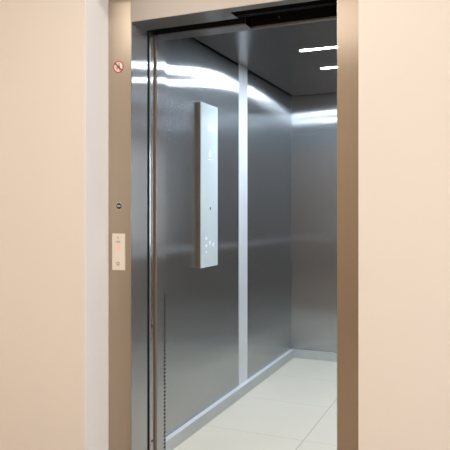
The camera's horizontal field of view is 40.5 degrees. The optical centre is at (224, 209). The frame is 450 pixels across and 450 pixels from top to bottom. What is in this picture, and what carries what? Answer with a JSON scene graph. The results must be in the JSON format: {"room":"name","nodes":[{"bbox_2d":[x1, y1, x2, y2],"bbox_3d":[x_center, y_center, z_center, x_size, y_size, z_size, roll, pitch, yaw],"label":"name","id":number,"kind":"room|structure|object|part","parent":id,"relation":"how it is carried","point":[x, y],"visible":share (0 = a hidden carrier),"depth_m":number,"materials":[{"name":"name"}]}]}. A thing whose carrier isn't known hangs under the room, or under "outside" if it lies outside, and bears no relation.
{"room":"elevator lobby","nodes":[
{"label":"elevator lobby","id":0,"kind":"room"},
{"bbox_2d":[0,0,449,449],"bbox_3d":[0.490,-0.160,2.399,6.200,2.800,0.600,0,0,23],"label":"wall","id":1,"kind":"structure","parent":0,"point":[54,54],"depth_m":2.55,"materials":[{"name":"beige paint"}]},
{"bbox_2d":[109,0,357,449],"bbox_3d":[-0.139,0.095,2.680,1.561,2.350,0.307,0,0,23],"label":"door frame","id":2,"kind":"structure","parent":1,"relation":"in","point":[132,23],"depth_m":2.65,"materials":[{"name":"metal"}]},
{"bbox_3d":[-0.464,0.182,2.660,0.062,0.159,0.012,0,0,23],"label":"call panel","id":3,"kind":"part","parent":2,"relation":"part of","materials":[{"name":"beige metal"}]},
{"bbox_2d":[113,61,123,72],"bbox_3d":[-0.466,-0.625,2.666,0.053,0.053,0.002,0,0,23],"label":"warning sticker","id":4,"kind":"object","parent":2,"relation":"attached to","point":[118,66],"visible":1,"depth_m":2.67,"materials":[{"name":"white"}]},
{"bbox_2d":[116,202,121,209],"bbox_3d":[-0.463,-0.017,2.663,0.033,0.033,0.005,0,0,23],"label":"switch","id":5,"kind":"object","parent":2,"relation":"attached to","point":[118,205],"visible":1,"depth_m":2.66,"materials":[{"name":"silver metal"}]},
{"bbox_2d":[153,5,336,449],"bbox_3d":[0.676,0.115,3.777,1.400,2.330,2.508,0,0,23],"label":"car","id":6,"kind":"object","parent":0,"point":[245,344],"visible":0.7,"depth_m":3.87,"materials":[{"name":"metal"}]},
{"bbox_3d":[-0.315,0.214,2.895,0.033,2.052,0.087,0,0,23],"label":"entrance post","id":7,"kind":"part","parent":6,"relation":"part of","materials":[{"name":"metal"}]},
{"bbox_3d":[-0.154,0.095,3.521,0.020,2.250,1.186,0,0,23],"label":"panel","id":8,"kind":"part","parent":6,"relation":"part of","materials":[{"name":"metal"}]},
{"bbox_2d":[196,101,217,267],"bbox_3d":[-0.104,-0.142,3.568,0.033,0.946,0.236,0,0,23],"label":"control panel","id":9,"kind":"object","parent":6,"relation":"attached to","point":[206,114],"visible":1,"depth_m":3.52,"materials":[{"name":"metal"}]},
{"bbox_3d":[0.100,1.206,4.044,0.029,0.067,2.351,0,0,23],"label":"skirting","id":10,"kind":"part","parent":6,"relation":"part of","materials":[{"name":"metal"}]},
{"bbox_3d":[0.686,-0.966,3.801,1.264,0.012,2.363,0,0,23],"label":"ceiling panel","id":11,"kind":"part","parent":6,"relation":"part of","materials":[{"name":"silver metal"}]},
{"bbox_3d":[0.349,0.095,4.688,0.020,2.250,1.030,0,0,23],"label":"panel","id":12,"kind":"part","parent":6,"relation":"part of","materials":[{"name":"metal"}]},
{"bbox_3d":[1.164,0.095,4.910,1.300,2.250,0.020,0,0,23],"label":"panel","id":13,"kind":"part","parent":6,"relation":"part of","materials":[{"name":"metal"}]},
{"bbox_3d":[1.154,1.206,4.887,1.298,0.067,0.029,0,0,23],"label":"skirting","id":14,"kind":"part","parent":6,"relation":"part of","materials":[{"name":"metal"}]},
{"bbox_2d":[299,46,336,51],"bbox_3d":[0.599,-0.958,3.608,0.329,0.003,0.038,0,0,23],"label":"light bar","id":15,"kind":"object","parent":6,"relation":"attached to","point":[329,47],"visible":0.59,"depth_m":3.62,"materials":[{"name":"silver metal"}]},
{"bbox_2d":[320,66,336,68],"bbox_3d":[0.797,-0.958,4.067,0.329,0.003,0.038,0,0,23],"label":"light bar","id":16,"kind":"object","parent":6,"relation":"attached to","point":[332,66],"visible":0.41,"depth_m":4.10,"materials":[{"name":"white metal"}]}
]}

